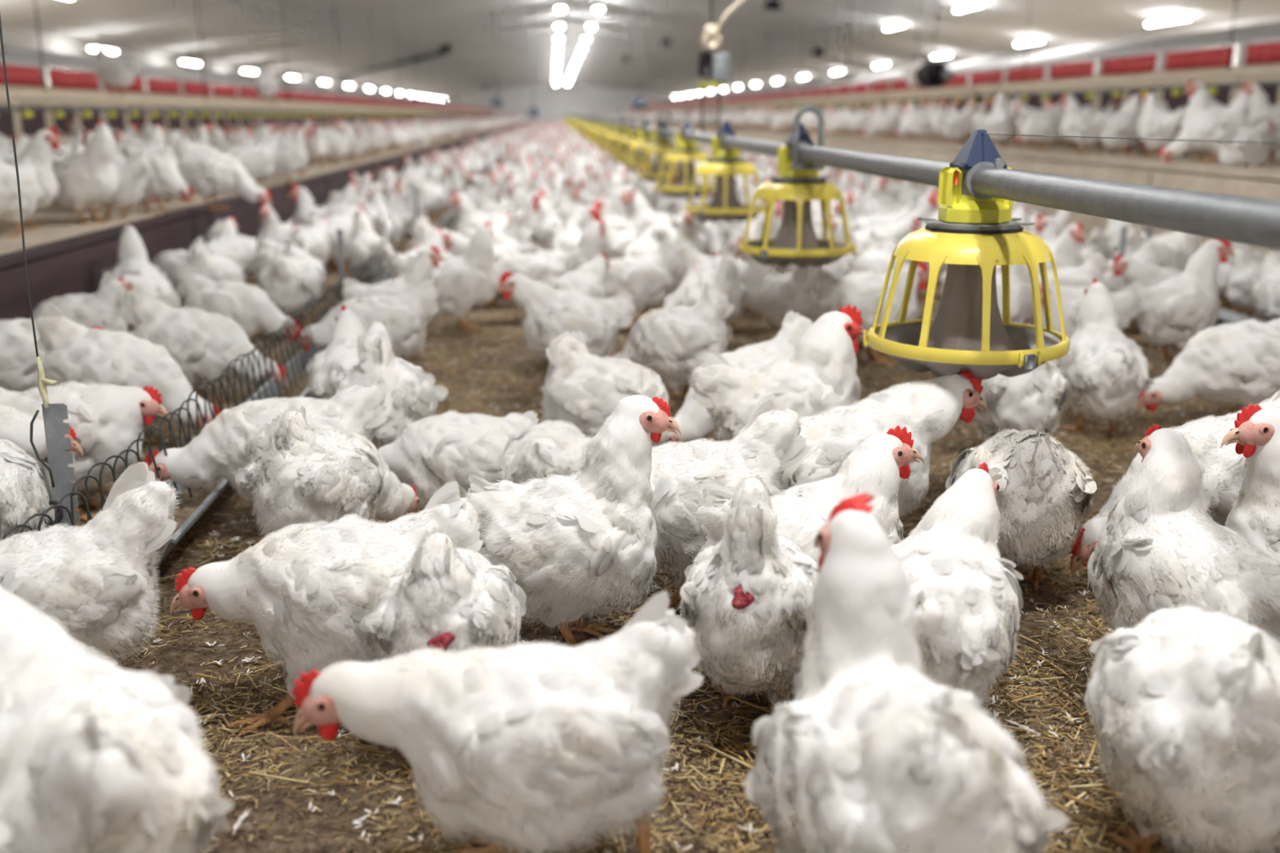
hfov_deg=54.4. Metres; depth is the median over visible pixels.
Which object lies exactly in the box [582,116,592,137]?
pet feeder
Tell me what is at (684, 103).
box
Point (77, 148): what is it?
hen
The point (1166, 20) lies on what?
diffuser
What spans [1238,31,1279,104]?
box
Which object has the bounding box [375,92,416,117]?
box
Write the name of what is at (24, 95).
rail
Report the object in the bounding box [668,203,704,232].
hen
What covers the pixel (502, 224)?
hen
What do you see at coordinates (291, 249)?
hen
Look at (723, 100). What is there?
curtain
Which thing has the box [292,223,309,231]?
hen
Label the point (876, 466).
hen
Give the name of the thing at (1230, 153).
hen
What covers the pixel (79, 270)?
platform
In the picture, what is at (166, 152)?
hen
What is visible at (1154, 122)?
hen
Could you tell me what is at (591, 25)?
ceiling lamp
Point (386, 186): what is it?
hen
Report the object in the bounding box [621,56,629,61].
ceiling fan
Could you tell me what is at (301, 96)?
curtain
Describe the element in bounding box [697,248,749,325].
hen
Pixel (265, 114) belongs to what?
cup
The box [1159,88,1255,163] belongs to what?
hen
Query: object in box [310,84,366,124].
box
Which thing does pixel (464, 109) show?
box
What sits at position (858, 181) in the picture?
hen
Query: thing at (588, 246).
hen
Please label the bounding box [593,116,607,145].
pet feeder
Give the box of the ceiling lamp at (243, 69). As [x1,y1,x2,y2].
[241,58,256,72]
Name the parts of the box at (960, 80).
lid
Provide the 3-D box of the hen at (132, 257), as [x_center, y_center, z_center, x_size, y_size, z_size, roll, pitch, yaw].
[-2.216,-0.639,5.484,0.249,0.479,0.424,-8,16,-31]
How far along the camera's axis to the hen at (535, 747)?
1.48 m
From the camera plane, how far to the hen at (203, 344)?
4.05 m
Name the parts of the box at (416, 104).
lid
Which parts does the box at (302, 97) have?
lid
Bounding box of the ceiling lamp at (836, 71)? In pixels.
[831,70,843,73]
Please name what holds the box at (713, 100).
on the platform at (1264, 189)
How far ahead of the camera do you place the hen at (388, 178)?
11.51 m
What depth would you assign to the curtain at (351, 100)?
27.98 m
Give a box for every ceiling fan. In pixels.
[439,44,453,50]
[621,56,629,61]
[661,39,671,45]
[763,0,781,10]
[809,47,825,55]
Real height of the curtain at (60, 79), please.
0.165 m
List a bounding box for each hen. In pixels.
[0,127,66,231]
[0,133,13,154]
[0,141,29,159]
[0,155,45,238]
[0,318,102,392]
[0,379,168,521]
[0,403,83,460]
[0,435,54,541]
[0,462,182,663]
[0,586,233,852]
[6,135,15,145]
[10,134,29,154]
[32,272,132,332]
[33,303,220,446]
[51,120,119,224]
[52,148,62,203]
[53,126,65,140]
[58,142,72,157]
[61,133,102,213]
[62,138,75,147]
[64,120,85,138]
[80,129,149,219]
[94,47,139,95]
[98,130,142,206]
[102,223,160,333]
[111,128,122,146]
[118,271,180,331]
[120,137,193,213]
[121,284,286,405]
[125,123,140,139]
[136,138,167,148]
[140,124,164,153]
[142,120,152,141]
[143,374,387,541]
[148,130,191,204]
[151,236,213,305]
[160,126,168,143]
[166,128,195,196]
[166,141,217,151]
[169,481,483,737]
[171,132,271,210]
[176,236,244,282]
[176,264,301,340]
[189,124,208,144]
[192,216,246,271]
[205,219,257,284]
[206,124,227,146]
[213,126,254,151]
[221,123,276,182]
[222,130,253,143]
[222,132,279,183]
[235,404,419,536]
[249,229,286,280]
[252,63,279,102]
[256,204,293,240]
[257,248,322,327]
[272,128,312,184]
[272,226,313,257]
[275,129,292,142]
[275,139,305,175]
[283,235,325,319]
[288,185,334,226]
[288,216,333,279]
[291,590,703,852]
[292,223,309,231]
[295,280,439,360]
[306,304,365,400]
[307,204,365,271]
[315,181,359,215]
[324,185,365,206]
[328,172,374,201]
[335,319,448,448]
[342,245,445,355]
[343,209,393,284]
[349,170,371,191]
[359,527,526,661]
[362,201,395,245]
[365,191,411,242]
[367,179,405,245]
[370,189,404,250]
[377,410,538,512]
[380,167,408,200]
[382,182,408,196]
[389,226,446,279]
[401,182,429,215]
[401,190,422,236]
[405,221,497,332]
[408,212,467,256]
[413,244,453,258]
[426,183,446,222]
[443,233,533,307]
[444,175,498,220]
[448,191,513,234]
[452,172,495,203]
[459,213,511,239]
[462,395,681,647]
[463,168,501,193]
[476,193,508,215]
[488,218,517,247]
[490,419,591,484]
[493,173,513,202]
[493,244,581,321]
[493,271,635,385]
[494,195,515,211]
[506,183,529,208]
[506,204,533,244]
[507,189,547,249]
[510,180,526,192]
[520,191,569,212]
[524,182,553,199]
[528,175,543,195]
[530,194,563,250]
[530,217,606,271]
[535,204,567,250]
[537,170,555,197]
[540,252,611,298]
[541,330,679,446]
[545,172,560,196]
[546,201,602,249]
[550,210,582,250]
[552,191,586,215]
[557,200,616,231]
[560,175,591,194]
[567,175,589,200]
[571,188,631,208]
[573,177,587,204]
[586,184,595,195]
[593,174,630,198]
[594,169,610,195]
[595,195,645,231]
[600,220,660,261]
[604,240,678,329]
[608,190,632,220]
[608,281,734,405]
[611,167,645,198]
[622,220,658,257]
[628,202,653,217]
[629,190,680,228]
[631,393,807,613]
[646,199,655,207]
[646,211,679,244]
[654,181,692,207]
[655,195,688,213]
[656,179,674,207]
[662,267,704,309]
[663,199,688,215]
[665,240,682,297]
[666,311,813,444]
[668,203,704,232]
[670,211,711,256]
[673,239,764,329]
[677,472,817,711]
[687,196,706,223]
[688,304,866,442]
[689,425,924,560]
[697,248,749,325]
[702,219,730,257]
[707,191,714,203]
[724,200,782,253]
[729,212,782,228]
[732,237,780,311]
[732,369,986,517]
[736,186,744,203]
[743,184,783,204]
[745,493,1069,852]
[749,196,766,215]
[751,173,764,189]
[755,264,826,333]
[763,178,783,206]
[780,221,822,275]
[811,200,857,226]
[811,261,928,365]
[821,216,901,270]
[822,254,854,312]
[825,184,865,215]
[826,199,859,231]
[833,174,856,200]
[840,265,904,345]
[842,191,862,218]
[849,178,861,190]
[852,217,922,242]
[852,229,907,274]
[856,204,912,231]
[862,191,892,215]
[866,186,902,207]
[870,177,901,198]
[874,177,885,195]
[876,216,946,298]
[884,199,917,214]
[886,190,937,222]
[890,462,1023,706]
[891,204,926,225]
[896,178,938,204]
[902,58,922,91]
[902,102,935,142]
[917,197,940,210]
[919,208,938,229]
[925,185,938,194]
[936,103,977,144]
[938,268,1027,324]
[945,421,1097,591]
[972,322,1070,441]
[986,91,1015,147]
[995,264,1033,324]
[995,265,1001,271]
[1011,200,1041,217]
[1012,206,1029,231]
[1013,102,1061,148]
[1013,202,1040,227]
[1014,103,1064,151]
[1023,222,1084,284]
[1026,246,1110,322]
[1028,209,1071,237]
[1031,213,1097,262]
[1039,282,1140,368]
[1046,102,1099,147]
[1051,278,1154,435]
[1057,94,1114,153]
[1068,390,1279,576]
[1081,221,1135,260]
[1083,108,1105,151]
[1084,604,1279,852]
[1086,424,1279,639]
[1094,92,1143,155]
[1103,236,1164,293]
[1107,218,1141,229]
[1107,254,1185,344]
[1112,223,1177,269]
[1120,102,1144,154]
[1133,239,1235,359]
[1135,92,1183,157]
[1135,317,1279,414]
[1138,97,1216,155]
[1139,228,1199,271]
[1154,101,1172,151]
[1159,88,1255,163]
[1181,79,1226,160]
[1199,246,1231,304]
[1213,120,1275,165]
[1216,241,1279,318]
[1221,404,1279,560]
[1226,244,1263,320]
[1243,82,1279,162]
[1252,248,1279,320]
[1274,150,1279,159]
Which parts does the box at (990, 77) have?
lid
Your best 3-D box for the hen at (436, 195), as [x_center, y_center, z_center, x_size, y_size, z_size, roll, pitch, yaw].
[-1.917,-2.044,11.399,0.228,0.334,0.507,3,14,12]
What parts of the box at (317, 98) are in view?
lid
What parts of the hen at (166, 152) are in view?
leg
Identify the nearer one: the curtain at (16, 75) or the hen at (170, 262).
the hen at (170, 262)
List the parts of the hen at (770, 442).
leg, leg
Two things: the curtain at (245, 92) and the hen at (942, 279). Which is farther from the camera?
the curtain at (245, 92)
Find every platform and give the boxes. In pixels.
[0,122,526,320]
[602,119,1279,253]
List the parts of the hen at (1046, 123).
leg, leg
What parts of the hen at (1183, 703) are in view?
leg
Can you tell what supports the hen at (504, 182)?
on the floor
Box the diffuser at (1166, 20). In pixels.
[1146,17,1189,25]
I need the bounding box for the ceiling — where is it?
[0,0,1279,97]
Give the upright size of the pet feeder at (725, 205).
0.524 m
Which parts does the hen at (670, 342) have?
leg, leg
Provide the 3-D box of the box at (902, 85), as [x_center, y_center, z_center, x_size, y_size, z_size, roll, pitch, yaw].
[4.862,-5.462,20.665,1.139,1.150,1.380,-1,14,-4]
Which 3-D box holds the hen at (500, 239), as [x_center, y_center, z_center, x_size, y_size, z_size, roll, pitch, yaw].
[-0.768,-0.921,6.783,0.244,0.394,0.550,-4,15,-14]
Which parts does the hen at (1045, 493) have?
leg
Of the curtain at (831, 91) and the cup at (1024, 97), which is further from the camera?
the curtain at (831, 91)
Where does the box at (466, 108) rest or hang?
on the platform at (79, 270)
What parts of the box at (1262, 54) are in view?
lid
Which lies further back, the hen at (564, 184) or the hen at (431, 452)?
the hen at (564, 184)
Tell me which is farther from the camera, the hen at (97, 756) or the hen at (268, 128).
the hen at (268, 128)
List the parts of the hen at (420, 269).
leg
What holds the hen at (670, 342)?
on the floor
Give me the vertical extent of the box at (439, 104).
1.220 m
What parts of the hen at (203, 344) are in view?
leg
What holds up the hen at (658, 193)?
on the floor
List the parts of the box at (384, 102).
lid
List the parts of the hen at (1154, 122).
leg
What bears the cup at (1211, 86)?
on the rail at (1268, 70)
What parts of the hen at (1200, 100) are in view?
leg, leg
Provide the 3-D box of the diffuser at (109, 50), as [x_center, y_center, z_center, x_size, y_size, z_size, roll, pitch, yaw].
[-9.570,-6.705,22.198,0.099,0.022,1.150,-1,14,-4]
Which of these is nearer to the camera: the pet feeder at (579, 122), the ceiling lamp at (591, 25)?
the ceiling lamp at (591, 25)
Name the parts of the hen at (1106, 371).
leg, leg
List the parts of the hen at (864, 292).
leg, leg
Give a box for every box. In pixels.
[0,44,146,138]
[0,46,102,139]
[0,53,48,141]
[41,49,183,133]
[85,55,213,133]
[136,62,239,130]
[157,64,261,130]
[187,68,280,126]
[208,71,297,127]
[232,74,311,125]
[252,76,324,126]
[278,80,337,123]
[284,80,347,123]
[297,82,357,124]
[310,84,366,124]
[321,85,374,120]
[329,86,382,121]
[341,88,388,120]
[348,88,395,119]
[355,89,400,121]
[362,90,406,120]
[368,91,411,121]
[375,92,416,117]
[382,93,420,118]
[387,93,424,119]
[393,94,428,118]
[399,95,431,118]
[401,95,435,118]
[407,96,439,119]
[412,97,442,117]
[418,97,444,117]
[419,97,447,118]
[424,98,450,116]
[426,98,453,118]
[431,99,455,118]
[433,99,459,117]
[435,100,457,116]
[438,100,462,116]
[440,100,463,116]
[444,101,466,117]
[445,101,467,116]
[446,101,469,117]
[491,13,502,107]
[528,4,539,116]
[632,8,646,109]
[664,97,686,111]
[666,97,691,109]
[669,97,692,111]
[671,97,693,111]
[674,96,698,111]
[677,95,704,111]
[680,95,706,112]
[683,94,711,111]
[686,94,712,111]
[689,93,718,112]
[693,93,724,110]
[697,92,729,110]
[702,91,735,112]
[706,91,737,110]
[710,90,743,113]
[715,89,750,112]
[720,88,755,113]
[725,88,762,111]
[731,87,769,111]
[737,85,780,112]
[744,84,787,110]
[751,84,795,111]
[759,82,806,106]
[767,80,817,111]
[776,79,830,112]
[786,77,843,111]
[797,75,856,109]
[808,74,870,111]
[822,71,888,112]
[835,69,906,110]
[852,70,905,113]
[870,63,951,111]
[890,59,982,106]
[913,55,1013,107]
[915,0,954,88]
[939,51,1047,112]
[969,45,1090,115]
[1005,39,1141,137]
[1047,31,1203,141]
[1097,21,1278,144]
[1159,21,1279,111]
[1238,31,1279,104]
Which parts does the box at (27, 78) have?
lid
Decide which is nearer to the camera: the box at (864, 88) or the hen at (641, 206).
the hen at (641, 206)
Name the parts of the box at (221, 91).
lid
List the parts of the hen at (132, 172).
leg, leg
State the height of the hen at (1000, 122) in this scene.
0.500 m
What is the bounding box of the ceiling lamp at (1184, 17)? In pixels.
[1145,13,1191,25]
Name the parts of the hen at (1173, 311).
leg, leg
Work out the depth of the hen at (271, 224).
7.62 m
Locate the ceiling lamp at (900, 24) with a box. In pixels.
[884,22,906,29]
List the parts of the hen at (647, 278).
leg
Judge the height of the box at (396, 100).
1.220 m
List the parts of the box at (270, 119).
lid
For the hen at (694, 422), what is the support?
on the floor
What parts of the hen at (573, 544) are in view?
leg, leg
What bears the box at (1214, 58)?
on the platform at (1264, 189)
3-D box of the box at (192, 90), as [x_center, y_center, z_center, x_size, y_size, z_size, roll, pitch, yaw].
[-6.192,-4.072,15.910,1.139,1.220,1.380,-1,14,-4]
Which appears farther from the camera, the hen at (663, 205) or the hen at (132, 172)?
the hen at (663, 205)
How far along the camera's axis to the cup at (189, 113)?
12.04 m
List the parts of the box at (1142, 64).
lid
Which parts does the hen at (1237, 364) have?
leg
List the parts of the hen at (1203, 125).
leg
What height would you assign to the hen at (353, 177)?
0.474 m
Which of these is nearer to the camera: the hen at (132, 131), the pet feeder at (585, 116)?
the hen at (132, 131)
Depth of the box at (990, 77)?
16.48 m
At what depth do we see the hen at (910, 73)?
16.93 m
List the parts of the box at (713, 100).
lid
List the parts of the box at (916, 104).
lid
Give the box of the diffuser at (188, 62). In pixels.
[181,61,199,64]
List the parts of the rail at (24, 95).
rail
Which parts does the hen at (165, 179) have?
leg, leg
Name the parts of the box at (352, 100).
lid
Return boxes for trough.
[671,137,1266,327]
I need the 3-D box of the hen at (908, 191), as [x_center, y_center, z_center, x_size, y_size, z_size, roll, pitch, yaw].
[2.478,-2.012,11.026,0.312,0.454,0.307,-7,16,-25]
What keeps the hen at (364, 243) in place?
on the floor
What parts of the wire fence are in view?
post, post, post, post, post, post, post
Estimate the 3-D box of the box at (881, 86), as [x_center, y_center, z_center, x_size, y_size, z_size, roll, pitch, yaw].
[4.768,-5.801,22.020,1.139,1.150,1.380,-1,14,-4]
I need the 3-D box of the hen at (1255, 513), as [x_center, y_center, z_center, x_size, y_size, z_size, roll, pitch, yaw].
[1.241,0.179,2.250,0.434,0.460,0.260,0,14,1]
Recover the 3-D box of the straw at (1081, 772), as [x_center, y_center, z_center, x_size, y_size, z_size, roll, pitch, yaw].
[0.578,0.020,3.761,5.726,0.036,5.830,-1,14,-4]
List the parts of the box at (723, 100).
lid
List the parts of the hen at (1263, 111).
leg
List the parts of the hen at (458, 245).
leg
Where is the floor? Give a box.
[0,130,1279,852]
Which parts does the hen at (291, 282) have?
leg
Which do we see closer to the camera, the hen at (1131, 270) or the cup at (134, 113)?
the hen at (1131, 270)
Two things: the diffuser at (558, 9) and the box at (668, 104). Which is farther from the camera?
the box at (668, 104)
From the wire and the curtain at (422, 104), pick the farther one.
the curtain at (422, 104)
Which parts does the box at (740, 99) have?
lid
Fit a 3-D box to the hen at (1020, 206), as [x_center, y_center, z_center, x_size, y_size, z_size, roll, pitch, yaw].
[2.678,-1.304,8.361,0.230,0.371,0.518,-5,15,-19]
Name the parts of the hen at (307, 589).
leg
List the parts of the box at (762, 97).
lid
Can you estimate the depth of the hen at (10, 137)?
8.17 m
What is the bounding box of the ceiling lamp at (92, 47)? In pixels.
[88,31,117,53]
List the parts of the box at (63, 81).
lid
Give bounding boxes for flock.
[99,95,1130,214]
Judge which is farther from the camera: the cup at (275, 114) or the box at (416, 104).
the box at (416, 104)
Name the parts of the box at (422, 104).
lid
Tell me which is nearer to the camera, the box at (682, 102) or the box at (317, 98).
the box at (317, 98)
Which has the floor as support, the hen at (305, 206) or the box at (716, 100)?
the hen at (305, 206)
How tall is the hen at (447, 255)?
0.284 m
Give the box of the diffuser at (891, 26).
[885,24,904,29]
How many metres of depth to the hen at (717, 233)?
8.12 m
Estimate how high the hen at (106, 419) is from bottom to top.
0.346 m
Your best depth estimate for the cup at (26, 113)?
8.32 m
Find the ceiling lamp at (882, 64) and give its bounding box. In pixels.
[874,60,888,66]
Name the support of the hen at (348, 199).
on the floor
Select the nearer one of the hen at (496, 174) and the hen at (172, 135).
the hen at (172, 135)
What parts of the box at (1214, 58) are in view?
lid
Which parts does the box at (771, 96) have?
lid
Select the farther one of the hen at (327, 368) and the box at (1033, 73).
the box at (1033, 73)
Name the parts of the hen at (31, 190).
leg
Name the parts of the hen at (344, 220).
leg, leg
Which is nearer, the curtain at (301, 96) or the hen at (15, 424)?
the hen at (15, 424)
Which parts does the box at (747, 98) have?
lid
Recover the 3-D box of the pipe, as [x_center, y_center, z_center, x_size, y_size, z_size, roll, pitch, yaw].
[-1.294,-7.928,32.021,0.120,0.227,129.000,-1,14,-4]
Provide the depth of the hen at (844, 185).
10.23 m
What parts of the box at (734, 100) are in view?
lid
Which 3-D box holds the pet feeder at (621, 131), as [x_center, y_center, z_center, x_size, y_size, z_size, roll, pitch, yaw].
[-0.221,-3.825,16.495,0.439,0.524,0.448,11,18,37]
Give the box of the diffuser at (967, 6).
[955,4,983,11]
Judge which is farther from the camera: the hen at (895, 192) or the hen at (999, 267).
the hen at (895, 192)
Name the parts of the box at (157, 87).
lid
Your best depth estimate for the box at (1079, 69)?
13.69 m
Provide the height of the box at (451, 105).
1.220 m
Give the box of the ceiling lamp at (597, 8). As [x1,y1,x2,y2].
[594,6,602,11]
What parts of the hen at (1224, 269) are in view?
leg, leg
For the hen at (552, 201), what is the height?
0.394 m
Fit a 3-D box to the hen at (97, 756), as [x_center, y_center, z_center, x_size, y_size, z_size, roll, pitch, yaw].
[-0.629,0.399,1.353,0.311,0.468,0.508,-7,16,-27]
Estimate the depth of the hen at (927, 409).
2.62 m
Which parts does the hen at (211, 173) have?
leg, leg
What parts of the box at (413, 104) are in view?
lid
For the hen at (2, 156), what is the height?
0.379 m
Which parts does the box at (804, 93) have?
lid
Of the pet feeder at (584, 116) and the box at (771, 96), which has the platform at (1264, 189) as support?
the box at (771, 96)
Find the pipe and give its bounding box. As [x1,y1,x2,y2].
[582,105,1279,250]
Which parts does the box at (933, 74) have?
motor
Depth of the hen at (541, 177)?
11.41 m
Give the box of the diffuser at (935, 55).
[932,54,951,57]
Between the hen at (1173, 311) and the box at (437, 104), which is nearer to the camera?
the hen at (1173, 311)
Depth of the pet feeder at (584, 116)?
38.04 m
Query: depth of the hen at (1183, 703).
1.44 m
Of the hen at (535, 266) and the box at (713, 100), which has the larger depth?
the box at (713, 100)
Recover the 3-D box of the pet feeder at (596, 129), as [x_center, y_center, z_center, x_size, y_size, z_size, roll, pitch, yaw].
[-0.758,-5.792,24.361,0.439,0.524,0.448,11,18,37]
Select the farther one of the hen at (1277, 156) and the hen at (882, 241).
the hen at (1277, 156)
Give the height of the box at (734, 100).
1.150 m
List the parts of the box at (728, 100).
lid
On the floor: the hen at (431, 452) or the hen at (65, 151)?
the hen at (431, 452)
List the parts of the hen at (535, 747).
leg, leg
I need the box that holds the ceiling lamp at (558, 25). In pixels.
[555,23,562,28]
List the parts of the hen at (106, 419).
leg, leg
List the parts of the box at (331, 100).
lid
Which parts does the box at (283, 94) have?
lid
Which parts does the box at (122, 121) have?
lid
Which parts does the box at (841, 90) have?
lid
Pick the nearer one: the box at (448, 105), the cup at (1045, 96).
the cup at (1045, 96)
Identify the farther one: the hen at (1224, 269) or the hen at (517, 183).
the hen at (517, 183)
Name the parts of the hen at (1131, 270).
leg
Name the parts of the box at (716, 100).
lid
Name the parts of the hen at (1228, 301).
leg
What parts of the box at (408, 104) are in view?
lid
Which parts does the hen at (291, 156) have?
leg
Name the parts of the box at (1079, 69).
lid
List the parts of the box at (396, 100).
lid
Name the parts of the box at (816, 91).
lid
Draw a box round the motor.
[697,0,744,132]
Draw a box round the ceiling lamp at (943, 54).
[931,52,951,57]
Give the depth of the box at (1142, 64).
12.45 m
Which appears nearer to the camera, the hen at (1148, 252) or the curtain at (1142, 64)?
the hen at (1148, 252)
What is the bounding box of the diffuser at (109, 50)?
[88,48,116,53]
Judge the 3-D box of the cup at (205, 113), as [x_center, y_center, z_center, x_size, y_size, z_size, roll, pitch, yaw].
[-4.398,-3.175,12.591,0.076,0.080,0.072,-1,14,-4]
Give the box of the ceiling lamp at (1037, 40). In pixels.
[1014,35,1043,44]
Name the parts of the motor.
motor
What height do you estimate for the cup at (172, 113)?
0.080 m
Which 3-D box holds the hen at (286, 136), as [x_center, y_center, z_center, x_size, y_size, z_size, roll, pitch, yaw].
[-3.378,-2.497,11.322,0.464,0.391,0.235,1,14,5]
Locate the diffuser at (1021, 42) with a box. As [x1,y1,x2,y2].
[1015,40,1042,44]
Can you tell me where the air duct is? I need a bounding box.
[339,50,448,78]
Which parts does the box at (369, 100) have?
lid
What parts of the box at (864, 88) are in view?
lid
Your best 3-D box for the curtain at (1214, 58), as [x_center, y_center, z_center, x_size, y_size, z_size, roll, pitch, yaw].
[4.976,-3.277,11.095,0.053,0.165,1.160,-1,14,-4]
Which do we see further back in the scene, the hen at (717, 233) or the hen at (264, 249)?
the hen at (717, 233)
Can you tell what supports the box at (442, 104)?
on the platform at (79, 270)
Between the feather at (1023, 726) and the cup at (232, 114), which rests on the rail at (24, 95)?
the cup at (232, 114)
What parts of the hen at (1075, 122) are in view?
leg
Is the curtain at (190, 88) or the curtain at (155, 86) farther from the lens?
the curtain at (190, 88)
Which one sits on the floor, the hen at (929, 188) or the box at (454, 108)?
the hen at (929, 188)
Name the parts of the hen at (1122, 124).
leg, leg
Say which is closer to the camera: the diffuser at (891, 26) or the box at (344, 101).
the diffuser at (891, 26)
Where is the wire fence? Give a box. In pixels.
[2,138,510,565]
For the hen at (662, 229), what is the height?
0.368 m
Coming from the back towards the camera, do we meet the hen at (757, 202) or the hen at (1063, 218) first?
the hen at (757, 202)
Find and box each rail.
[0,0,506,117]
[618,0,1279,112]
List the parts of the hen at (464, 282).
leg, leg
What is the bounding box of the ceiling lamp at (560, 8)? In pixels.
[556,0,564,11]
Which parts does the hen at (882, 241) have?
leg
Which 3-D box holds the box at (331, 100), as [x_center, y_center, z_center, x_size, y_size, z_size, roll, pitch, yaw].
[-6.848,-6.444,25.396,1.139,1.220,1.380,-1,14,-4]
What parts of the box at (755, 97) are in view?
lid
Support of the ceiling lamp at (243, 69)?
hanging from the ceiling
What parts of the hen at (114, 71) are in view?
leg, leg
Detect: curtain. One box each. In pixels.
[0,63,44,86]
[48,68,99,89]
[103,75,144,92]
[146,77,181,94]
[182,80,211,96]
[213,83,237,97]
[238,85,260,98]
[261,89,279,99]
[280,89,296,101]
[296,91,311,102]
[311,93,324,102]
[324,93,337,102]
[336,95,347,103]
[346,96,357,104]
[356,97,366,104]
[365,97,374,105]
[373,98,382,105]
[381,99,388,106]
[387,99,395,106]
[394,100,400,106]
[400,101,406,106]
[405,101,411,106]
[410,102,416,107]
[420,102,424,107]
[710,98,715,103]
[720,97,725,102]
[725,97,731,102]
[731,96,737,102]
[737,95,744,102]
[744,94,751,101]
[751,94,759,101]
[759,93,766,100]
[767,92,776,99]
[776,91,786,98]
[786,90,796,97]
[797,88,808,97]
[808,88,821,96]
[822,86,835,95]
[835,84,851,94]
[852,83,869,93]
[870,80,888,92]
[890,79,911,90]
[913,84,924,88]
[941,72,968,87]
[970,69,1003,84]
[1006,65,1044,82]
[1048,59,1095,79]
[1100,53,1157,75]
[1164,45,1235,71]
[1244,40,1279,64]
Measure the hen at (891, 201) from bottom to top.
0.414 m
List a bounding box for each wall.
[0,26,439,104]
[439,80,682,126]
[682,14,1279,182]
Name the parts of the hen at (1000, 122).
leg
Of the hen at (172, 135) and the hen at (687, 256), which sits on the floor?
the hen at (687, 256)
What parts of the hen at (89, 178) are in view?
leg, leg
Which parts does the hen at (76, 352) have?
leg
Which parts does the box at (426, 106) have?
lid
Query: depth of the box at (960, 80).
17.70 m
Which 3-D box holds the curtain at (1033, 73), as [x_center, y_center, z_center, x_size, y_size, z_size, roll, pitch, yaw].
[4.695,-4.294,15.160,0.053,0.165,1.160,-1,14,-4]
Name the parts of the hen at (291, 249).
leg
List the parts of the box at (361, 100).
lid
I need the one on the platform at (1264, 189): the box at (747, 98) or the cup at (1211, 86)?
the box at (747, 98)
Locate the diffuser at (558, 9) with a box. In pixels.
[556,8,564,11]
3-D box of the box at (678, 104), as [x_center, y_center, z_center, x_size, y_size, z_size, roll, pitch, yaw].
[2.334,-14.613,57.254,1.139,1.150,1.380,-1,14,-4]
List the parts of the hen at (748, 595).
leg, leg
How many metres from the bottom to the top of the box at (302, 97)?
1.220 m
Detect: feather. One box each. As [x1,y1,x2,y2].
[232,808,252,835]
[1004,718,1039,734]
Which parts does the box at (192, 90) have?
lid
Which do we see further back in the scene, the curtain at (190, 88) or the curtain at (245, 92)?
the curtain at (245, 92)
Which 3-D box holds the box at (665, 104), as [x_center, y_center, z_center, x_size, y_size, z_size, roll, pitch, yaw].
[1.866,-16.308,64.029,1.139,1.150,1.380,-1,14,-4]
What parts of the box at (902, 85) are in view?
lid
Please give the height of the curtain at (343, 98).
0.165 m
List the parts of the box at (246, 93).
lid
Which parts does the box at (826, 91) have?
lid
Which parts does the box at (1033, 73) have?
lid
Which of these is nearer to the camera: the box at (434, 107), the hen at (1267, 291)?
the hen at (1267, 291)
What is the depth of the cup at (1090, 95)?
11.48 m
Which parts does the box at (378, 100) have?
lid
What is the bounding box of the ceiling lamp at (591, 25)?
[587,21,594,28]
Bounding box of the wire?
[0,15,57,487]
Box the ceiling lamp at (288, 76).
[285,66,297,78]
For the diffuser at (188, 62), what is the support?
attached to the ceiling lamp at (191, 61)
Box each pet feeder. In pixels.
[574,116,582,130]
[575,115,583,131]
[577,115,584,132]
[577,115,586,133]
[579,116,588,134]
[581,116,591,135]
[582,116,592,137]
[584,116,595,138]
[586,116,599,140]
[589,116,603,143]
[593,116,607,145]
[596,116,613,149]
[601,117,628,153]
[607,117,639,157]
[613,117,639,164]
[623,118,656,171]
[636,119,678,182]
[653,120,715,198]
[684,120,765,222]
[738,123,857,267]
[862,128,1070,379]
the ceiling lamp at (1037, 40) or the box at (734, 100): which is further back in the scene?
the box at (734, 100)
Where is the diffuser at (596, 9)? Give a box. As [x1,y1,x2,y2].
[595,8,601,11]
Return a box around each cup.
[21,105,33,117]
[53,106,64,117]
[81,106,92,117]
[106,106,116,117]
[129,106,139,116]
[150,107,159,116]
[168,107,177,116]
[186,108,194,116]
[201,108,208,116]
[216,108,222,116]
[229,111,235,116]
[241,109,248,116]
[253,109,258,116]
[262,109,269,116]
[272,110,279,116]
[955,95,962,102]
[970,94,977,102]
[986,93,992,101]
[1021,92,1028,100]
[1040,91,1048,99]
[1085,88,1094,97]
[1111,87,1120,97]
[1140,86,1148,96]
[1171,84,1182,95]
[1208,83,1217,93]
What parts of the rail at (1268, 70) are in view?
rail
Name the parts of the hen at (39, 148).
leg, leg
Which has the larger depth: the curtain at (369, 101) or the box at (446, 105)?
the box at (446, 105)
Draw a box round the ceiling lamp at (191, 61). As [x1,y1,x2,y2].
[180,47,199,64]
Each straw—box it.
[74,294,1266,852]
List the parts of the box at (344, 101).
lid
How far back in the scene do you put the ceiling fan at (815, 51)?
32.82 m
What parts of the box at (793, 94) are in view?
lid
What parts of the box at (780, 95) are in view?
lid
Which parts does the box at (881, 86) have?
lid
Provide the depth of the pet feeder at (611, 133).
18.39 m
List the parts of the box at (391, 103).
lid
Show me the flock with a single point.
(556, 148)
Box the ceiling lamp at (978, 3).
[954,0,984,11]
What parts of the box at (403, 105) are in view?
lid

